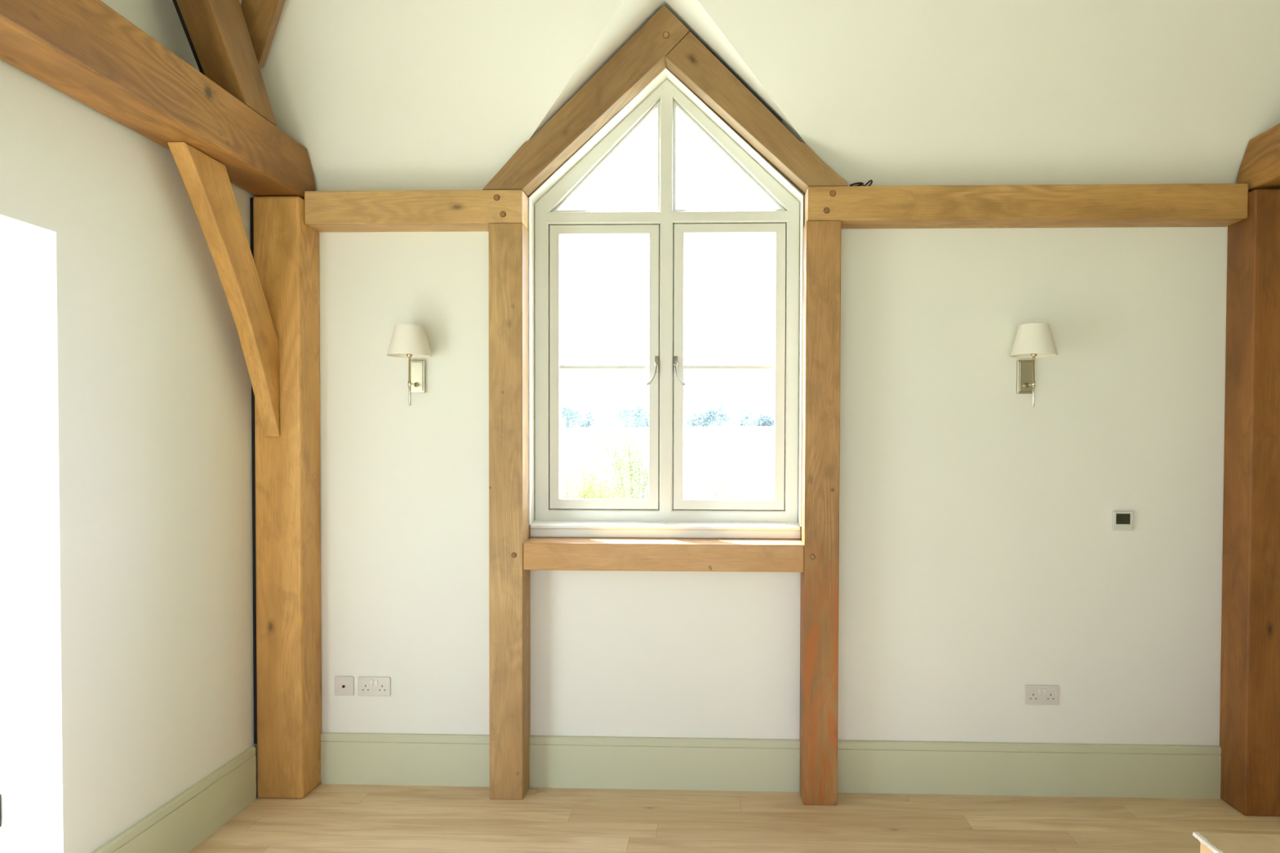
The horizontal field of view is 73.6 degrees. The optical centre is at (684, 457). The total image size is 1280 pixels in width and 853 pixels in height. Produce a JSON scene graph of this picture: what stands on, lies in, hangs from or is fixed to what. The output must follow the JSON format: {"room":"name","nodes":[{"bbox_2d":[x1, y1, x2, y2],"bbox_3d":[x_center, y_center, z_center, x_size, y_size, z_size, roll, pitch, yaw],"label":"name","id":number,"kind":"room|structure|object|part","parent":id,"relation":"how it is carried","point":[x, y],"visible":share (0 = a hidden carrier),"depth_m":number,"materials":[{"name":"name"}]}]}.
{"room":"empty living room","nodes":[
{"label":"empty living room","id":0,"kind":"room"},
{"bbox_2d":[0,0,257,852],"bbox_3d":[-2.073,-1.637,1.194,0.290,6.540,5.480,0,1,2],"label":"wall","id":1,"kind":"structure","parent":0,"point":[126,681],"depth_m":2.80,"materials":[{"name":"beige paint"}]},
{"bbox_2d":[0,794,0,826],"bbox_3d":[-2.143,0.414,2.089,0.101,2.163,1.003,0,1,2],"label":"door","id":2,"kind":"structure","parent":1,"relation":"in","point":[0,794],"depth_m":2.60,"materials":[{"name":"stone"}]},
{"bbox_2d":[91,746,256,852],"bbox_3d":[-1.864,1.362,3.129,0.020,0.226,1.057,0,1,2],"label":"baseboard","id":3,"kind":"structure","parent":1,"relation":"attached to","point":[186,820],"depth_m":3.23,"materials":[{"name":"green paint"}]},
{"bbox_2d":[249,197,257,743],"bbox_3d":[-1.839,0.062,3.727,0.019,2.338,0.150,0,1,2],"label":"trim","id":4,"kind":"structure","parent":1,"relation":"attached to","point":[251,198],"depth_m":3.66,"materials":[{"name":"black plastic"}]},
{"bbox_2d":[528,0,806,144],"bbox_3d":[-0.087,-1.586,3.542,1.643,0.816,0.654,0,1,2],"label":"ceiling","id":5,"kind":"structure","parent":0,"point":[631,15],"depth_m":3.53,"materials":[{"name":"beige paint"}]},
{"bbox_2d":[188,782,1279,852],"bbox_3d":[1.597,1.586,1.134,7.673,0.120,5.600,0,1,2],"label":"floor","id":6,"kind":"structure","parent":0,"point":[330,818],"depth_m":3.44,"materials":[{"name":"brown wood"}]},
{"bbox_2d":[253,195,321,799],"bbox_3d":[-1.728,0.177,3.725,0.203,2.574,0.190,0,1,2],"label":"post","id":7,"kind":"object","parent":6,"relation":"on","point":[286,249],"visible":0.86,"depth_m":3.64,"materials":[{"name":"brown wood"}]},
{"bbox_2d":[0,0,315,199],"bbox_3d":[-1.809,-1.174,1.184,0.202,0.220,5.160,0,1,2],"label":"tie beam","id":8,"kind":"structure","parent":7,"relation":"on","point":[86,51],"depth_m":2.67,"materials":[{"name":"brown wood"}]},
{"bbox_2d":[172,0,276,125],"bbox_3d":[-1.724,-2.341,2.636,0.140,2.055,1.535,0,1,2],"label":"rafter","id":9,"kind":"object","parent":8,"relation":"on","point":[216,32],"visible":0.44,"depth_m":3.10,"materials":[{"name":"brown wood"}]},
{"bbox_2d":[167,142,279,437],"bbox_3d":[-1.759,-0.593,3.295,0.066,1.024,0.639,0,1,2],"label":"knee brace","id":10,"kind":"object","parent":7,"relation":"attached to","point":[206,180],"visible":1,"depth_m":3.32,"materials":[{"name":"brown wood"}]},
{"bbox_2d":[488,222,530,799],"bbox_3d":[-0.759,0.236,3.709,0.145,2.462,0.158,0,1,2],"label":"window post","id":11,"kind":"object","parent":6,"relation":"on","point":[509,622],"visible":1,"depth_m":3.64,"materials":[{"name":"brown wood"}]},
{"bbox_2d":[304,189,528,231],"bbox_3d":[-1.152,-1.068,3.698,0.938,0.141,0.154,0,1,2],"label":"wall plate","id":12,"kind":"object","parent":11,"relation":"on","point":[376,211],"visible":1,"depth_m":3.63,"materials":[{"name":"brown wood"}]},
{"bbox_2d":[482,4,689,197],"bbox_3d":[-0.416,-1.524,3.663,0.878,0.769,0.134,0,1,2],"label":"rafter","id":13,"kind":"object","parent":12,"relation":"on","point":[642,58],"visible":0.91,"depth_m":3.60,"materials":[{"name":"brown wood"}]},
{"bbox_2d":[799,220,841,805],"bbox_3d":[0.581,0.240,3.664,0.146,2.464,0.158,0,1,2],"label":"window post","id":14,"kind":"object","parent":6,"relation":"on","point":[821,290],"visible":1,"depth_m":3.59,"materials":[{"name":"brown wood"}]},
{"bbox_2d":[1192,831,1279,852],"bbox_3d":[1.758,1.304,2.179,0.564,0.402,0.630,0,1,2],"label":"table","id":15,"kind":"object","parent":6,"relation":"on","point":[1209,842],"visible":1,"depth_m":2.44,"materials":[{"name":"beige wood"}]},
{"bbox_2d":[1219,188,1279,816],"bbox_3d":[2.421,0.192,3.585,0.205,2.575,0.190,0,1,2],"label":"post","id":16,"kind":"object","parent":6,"relation":"on","point":[1250,713],"visible":0.85,"depth_m":3.51,"materials":[{"name":"brown wood"}]},
{"bbox_2d":[1236,123,1279,192],"bbox_3d":[2.356,-1.165,1.043,0.202,0.208,5.160,0,1,2],"label":"tie beam","id":17,"kind":"structure","parent":16,"relation":"on","point":[1260,166],"depth_m":3.46,"materials":[{"name":"brown wood"}]},
{"bbox_2d":[239,0,1279,190],"bbox_3d":[1.657,-3.069,2.389,7.633,3.838,2.699,0,1,2],"label":"ceiling","id":18,"kind":"structure","parent":0,"point":[379,95],"depth_m":3.47,"materials":[{"name":"beige paint"}]},
{"bbox_2d":[240,0,285,68],"bbox_3d":[-1.335,-2.111,3.019,1.223,1.155,0.136,1,2,42],"label":"brace","id":19,"kind":"object","parent":18,"relation":"attached to","point":[261,17],"visible":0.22,"depth_m":3.30,"materials":[{"name":"brown wood"}]},
{"bbox_2d":[315,71,1227,746],"bbox_3d":[1.692,-0.164,3.768,7.673,3.515,0.140,0,1,2],"label":"wall","id":20,"kind":"structure","parent":0,"point":[982,560],"depth_m":3.73,"materials":[{"name":"beige paint"}]},
{"bbox_2d":[334,675,354,695],"bbox_3d":[-1.525,1.024,3.824,0.086,0.086,0.012,0,1,2],"label":"socket","id":21,"kind":"object","parent":20,"relation":"attached to","point":[344,685],"visible":1,"depth_m":3.82,"materials":[{"name":"white plastic"}]},
{"bbox_2d":[357,676,390,696],"bbox_3d":[-1.389,1.024,3.819,0.146,0.086,0.012,0,1,2],"label":"double socket","id":22,"kind":"object","parent":20,"relation":"attached to","point":[367,686],"visible":1,"depth_m":3.82,"materials":[{"name":"white plastic"}]},
{"bbox_2d":[369,679,373,685],"bbox_3d":[-1.399,1.006,3.816,0.018,0.028,0.006,0,1,2],"label":"rocker switch","id":23,"kind":"object","parent":22,"relation":"attached to","point":[371,681],"depth_m":3.81,"materials":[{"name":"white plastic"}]},
{"bbox_2d":[373,680,377,685],"bbox_3d":[-1.379,1.007,3.815,0.018,0.028,0.006,0,1,2],"label":"rocker switch","id":24,"kind":"object","parent":22,"relation":"attached to","point":[375,682],"depth_m":3.81,"materials":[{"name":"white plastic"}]},
{"bbox_2d":[320,732,489,786],"bbox_3d":[-1.230,1.350,3.817,0.795,0.226,0.020,0,1,2],"label":"baseboard","id":25,"kind":"structure","parent":20,"relation":"attached to","point":[346,758],"depth_m":3.81,"materials":[{"name":"green paint"}]},
{"bbox_2d":[386,324,431,405],"bbox_3d":[-1.186,-0.396,3.689,0.187,0.344,0.201,0,1,2],"label":"wall lamp","id":26,"kind":"object","parent":20,"relation":"attached to","point":[407,340],"visible":1,"depth_m":3.64,"materials":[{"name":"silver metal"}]},
{"bbox_3d":[-1.186,-0.503,3.680,0.187,0.129,0.187,0,1,2],"label":"lamp shade","id":27,"kind":"part","parent":26,"relation":"part of","materials":[{"name":"fabric"}]},
{"bbox_3d":[-1.186,-0.336,3.683,0.015,0.225,0.015,0,1,2],"label":"stem","id":28,"kind":"part","parent":26,"relation":"part of","materials":[{"name":"silver metal"}]},
{"bbox_3d":[-1.185,-0.321,3.728,0.022,0.022,0.088,0,1,2],"label":"arm","id":29,"kind":"part","parent":26,"relation":"part of","materials":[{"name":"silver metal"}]},
{"bbox_3d":[-1.183,-0.359,3.780,0.070,0.144,0.021,0,1,2],"label":"plate","id":30,"kind":"part","parent":26,"relation":"part of","materials":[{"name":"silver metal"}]},
{"bbox_2d":[523,537,804,572],"bbox_3d":[-0.090,0.418,3.694,1.194,0.125,0.150,0,1,2],"label":"window sill","id":31,"kind":"structure","parent":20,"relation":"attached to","point":[544,553],"depth_m":3.62,"materials":[{"name":"brown wood"}]},
{"bbox_2d":[529,735,799,791],"bbox_3d":[-0.090,1.355,3.778,1.195,0.226,0.020,0,1,2],"label":"baseboard","id":32,"kind":"structure","parent":20,"relation":"attached to","point":[611,762],"depth_m":3.77,"materials":[{"name":"green paint"}]},
{"bbox_2d":[530,520,799,530],"bbox_3d":[-0.086,0.301,3.788,1.184,0.031,0.088,0,1,2],"label":"trim","id":33,"kind":"structure","parent":20,"relation":"attached to","point":[608,525],"depth_m":3.76,"materials":[{"name":"paint"}]},
{"bbox_2d":[528,67,803,526],"bbox_3d":[-0.084,-0.696,3.730,1.195,1.988,0.034,0,1,2],"label":"trim","id":34,"kind":"structure","parent":20,"relation":"attached to","point":[665,69],"depth_m":3.72,"materials":[{"name":"beige paint"}]},
{"bbox_2d":[530,528,800,538],"bbox_3d":[-0.087,0.336,3.764,1.193,0.036,0.006,0,1,2],"label":"trim","id":35,"kind":"structure","parent":20,"relation":"attached to","point":[534,532],"depth_m":3.76,"materials":[{"name":"paint"}]},
{"bbox_2d":[534,79,799,522],"bbox_3d":[-0.081,-0.694,3.828,1.185,1.985,0.098,0,1,2],"label":"window","id":36,"kind":"structure","parent":20,"relation":"in","point":[666,226],"depth_m":3.81,"materials":[{"name":"wood"}]},
{"bbox_3d":[-0.360,-0.405,3.847,0.492,1.273,0.042,0,1,2],"label":"sash frame","id":37,"kind":"part","parent":36,"relation":"part of","materials":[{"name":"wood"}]},
{"bbox_3d":[-0.143,-0.386,3.804,0.056,0.136,0.033,0,1,2],"label":"handle","id":38,"kind":"part","parent":36,"relation":"part of","materials":[{"name":"grey metal"}]},
{"bbox_3d":[-0.021,-0.386,3.800,0.056,0.136,0.033,0,1,2],"label":"handle","id":39,"kind":"part","parent":36,"relation":"part of","materials":[{"name":"grey metal"}]},
{"bbox_3d":[0.201,-0.405,3.828,0.496,1.276,0.042,0,1,2],"label":"sash frame","id":40,"kind":"part","parent":36,"relation":"part of","materials":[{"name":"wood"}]},
{"bbox_2d":[804,183,1248,228],"bbox_3d":[1.420,-1.062,3.611,1.806,0.143,0.154,0,1,2],"label":"wall plate","id":41,"kind":"object","parent":20,"relation":"attached to","point":[1148,205],"visible":0.98,"depth_m":3.54,"materials":[{"name":"brown wood"}]},
{"bbox_2d":[665,31,847,194],"bbox_3d":[0.304,-1.467,3.643,0.766,0.652,0.128,0,1,2],"label":"rafter","id":42,"kind":"object","parent":41,"relation":"on","point":[691,61],"visible":0.9,"depth_m":3.58,"materials":[{"name":"brown wood"}]},
{"bbox_2d":[849,179,872,186],"bbox_3d":[0.741,-1.153,3.598,0.102,0.034,0.047,0,1,2],"label":"cable","id":43,"kind":"object","parent":41,"relation":"on","point":[860,184],"visible":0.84,"depth_m":3.59,"materials":[{"name":"black plastic"}]},
{"bbox_2d":[837,739,1221,799],"bbox_3d":[1.485,1.361,3.725,1.666,0.226,0.020,0,1,2],"label":"baseboard","id":44,"kind":"structure","parent":20,"relation":"attached to","point":[864,766],"depth_m":3.71,"materials":[{"name":"green paint"}]},
{"bbox_2d":[1009,323,1057,406],"bbox_3d":[1.471,-0.386,3.600,0.187,0.344,0.201,0,1,2],"label":"wall lamp","id":45,"kind":"object","parent":20,"relation":"attached to","point":[1033,340],"visible":1,"depth_m":3.56,"materials":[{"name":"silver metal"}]},
{"bbox_3d":[1.474,-0.349,3.691,0.070,0.144,0.021,0,1,2],"label":"plate","id":46,"kind":"part","parent":45,"relation":"part of","materials":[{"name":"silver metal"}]},
{"bbox_3d":[1.472,-0.311,3.638,0.022,0.022,0.088,0,1,2],"label":"arm","id":47,"kind":"part","parent":45,"relation":"part of","materials":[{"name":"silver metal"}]},
{"bbox_3d":[1.470,-0.327,3.594,0.015,0.225,0.015,0,1,2],"label":"stem","id":48,"kind":"part","parent":45,"relation":"part of","materials":[{"name":"silver metal"}]},
{"bbox_3d":[1.471,-0.493,3.591,0.187,0.129,0.187,0,1,2],"label":"lamp shade","id":49,"kind":"part","parent":45,"relation":"part of","materials":[{"name":"fabric"}]},
{"bbox_2d":[1024,684,1058,705],"bbox_3d":[1.558,1.036,3.720,0.146,0.086,0.012,0,1,2],"label":"double socket","id":50,"kind":"object","parent":20,"relation":"attached to","point":[1034,695],"visible":1,"depth_m":3.72,"materials":[{"name":"white plastic"}]},
{"bbox_2d":[1037,688,1041,694],"bbox_3d":[1.547,1.018,3.717,0.018,0.028,0.002,0,1,2],"label":"rocker switch","id":51,"kind":"object","parent":50,"relation":"attached to","point":[1039,690],"depth_m":3.71,"materials":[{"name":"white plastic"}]},
{"bbox_2d":[1042,688,1046,694],"bbox_3d":[1.568,1.018,3.716,0.018,0.028,0.006,0,1,2],"label":"rocker switch","id":52,"kind":"object","parent":50,"relation":"attached to","point":[1044,690],"depth_m":3.71,"materials":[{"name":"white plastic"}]},
{"bbox_2d":[1111,511,1133,530],"bbox_3d":[1.895,0.273,3.691,0.084,0.084,0.017,0,1,2],"label":"thermostat","id":53,"kind":"object","parent":20,"relation":"attached to","point":[1121,520],"visible":1,"depth_m":3.68,"materials":[{"name":"white plastic"}]},
{"label":"outside","id":54,"kind":"structure","parent":0,"visible":0},
{"bbox_2d":[560,426,774,499],"bbox_3d":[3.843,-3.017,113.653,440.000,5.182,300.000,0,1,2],"label":"ground","id":55,"kind":"structure","parent":54,"point":[751,447],"depth_m":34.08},
{"bbox_2d":[560,400,591,427],"bbox_3d":[-13.200,-4.467,96.099,5.822,3.922,5.758,0,1,2],"label":"tree","id":56,"kind":"object","parent":55,"relation":"on","point":[568,411],"visible":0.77,"depth_m":95.21,"materials":[{"name":"blue plant"}]},
{"bbox_2d":[568,408,595,427],"bbox_3d":[-12.930,-4.518,107.192,3.820,3.335,3.483,0,1,2],"label":"tree","id":57,"kind":"object","parent":55,"relation":"on","point":[588,424],"visible":0.46,"depth_m":106.56,"materials":[{"name":"blue plant"}]},
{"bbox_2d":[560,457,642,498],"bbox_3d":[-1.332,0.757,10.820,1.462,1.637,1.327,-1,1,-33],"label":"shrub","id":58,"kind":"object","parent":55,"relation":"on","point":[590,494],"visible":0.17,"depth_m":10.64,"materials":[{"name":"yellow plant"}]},
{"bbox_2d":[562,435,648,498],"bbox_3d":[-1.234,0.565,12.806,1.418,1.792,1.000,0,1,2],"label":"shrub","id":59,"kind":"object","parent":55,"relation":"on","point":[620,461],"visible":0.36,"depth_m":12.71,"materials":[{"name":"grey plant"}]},
{"bbox_2d":[586,412,648,498],"bbox_3d":[-0.908,0.314,14.180,1.383,2.122,1.588,-1,1,-30],"label":"shrub","id":60,"kind":"object","parent":55,"relation":"on","point":[643,485],"visible":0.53,"depth_m":14.09,"materials":[{"name":"grey plant"}]},
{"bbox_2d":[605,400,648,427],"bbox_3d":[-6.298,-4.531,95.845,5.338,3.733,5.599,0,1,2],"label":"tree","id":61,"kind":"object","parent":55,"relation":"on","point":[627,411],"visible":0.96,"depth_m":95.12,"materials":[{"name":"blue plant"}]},
{"bbox_2d":[628,406,648,426],"bbox_3d":[-5.272,-4.668,107.063,4.320,3.538,4.437,0,1,2],"label":"tree","id":62,"kind":"object","parent":55,"relation":"on","point":[646,413],"visible":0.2,"depth_m":106.66,"materials":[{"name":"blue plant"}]},
{"bbox_2d":[683,397,700,426],"bbox_3d":[0.442,-5.760,118.050,4.203,5.201,4.077,0,1,2],"label":"tree","id":63,"kind":"object","parent":55,"relation":"on","point":[692,401],"visible":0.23,"depth_m":117.89,"materials":[{"name":"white plant"}]},
{"bbox_2d":[683,406,719,426],"bbox_3d":[1.815,-4.250,95.755,4.388,3.056,5.287,0,1,2],"label":"tree","id":64,"kind":"object","parent":55,"relation":"on","point":[698,420],"visible":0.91,"depth_m":95.07,"materials":[{"name":"blue plant"}]},
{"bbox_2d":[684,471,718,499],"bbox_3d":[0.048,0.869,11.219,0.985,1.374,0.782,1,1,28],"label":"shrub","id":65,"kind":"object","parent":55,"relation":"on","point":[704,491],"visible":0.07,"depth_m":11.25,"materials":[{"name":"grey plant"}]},
{"bbox_2d":[703,402,740,426],"bbox_3d":[4.383,-4.921,106.538,5.463,3.934,4.924,0,1,2],"label":"tree","id":66,"kind":"object","parent":55,"relation":"on","point":[724,411],"visible":0.59,"depth_m":106.06,"materials":[{"name":"blue plant"}]},
{"bbox_2d":[723,403,754,426],"bbox_3d":[7.617,-5.346,117.725,4.983,4.294,4.163,0,1,2],"label":"tree","id":67,"kind":"object","parent":55,"relation":"on","point":[744,406],"visible":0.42,"depth_m":117.23,"materials":[{"name":"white plant"}]},
{"bbox_2d":[733,407,774,426],"bbox_3d":[7.977,-4.178,95.512,4.797,2.835,4.199,0,1,2],"label":"tree","id":68,"kind":"object","parent":55,"relation":"on","point":[762,420],"visible":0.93,"depth_m":95.21,"materials":[{"name":"blue plant"}]},
{"bbox_2d":[757,404,774,426],"bbox_3d":[11.015,-4.759,106.426,4.444,3.521,4.451,0,1,2],"label":"tree","id":69,"kind":"object","parent":55,"relation":"on","point":[772,410],"visible":0.1,"depth_m":106.19,"materials":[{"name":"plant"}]}
]}

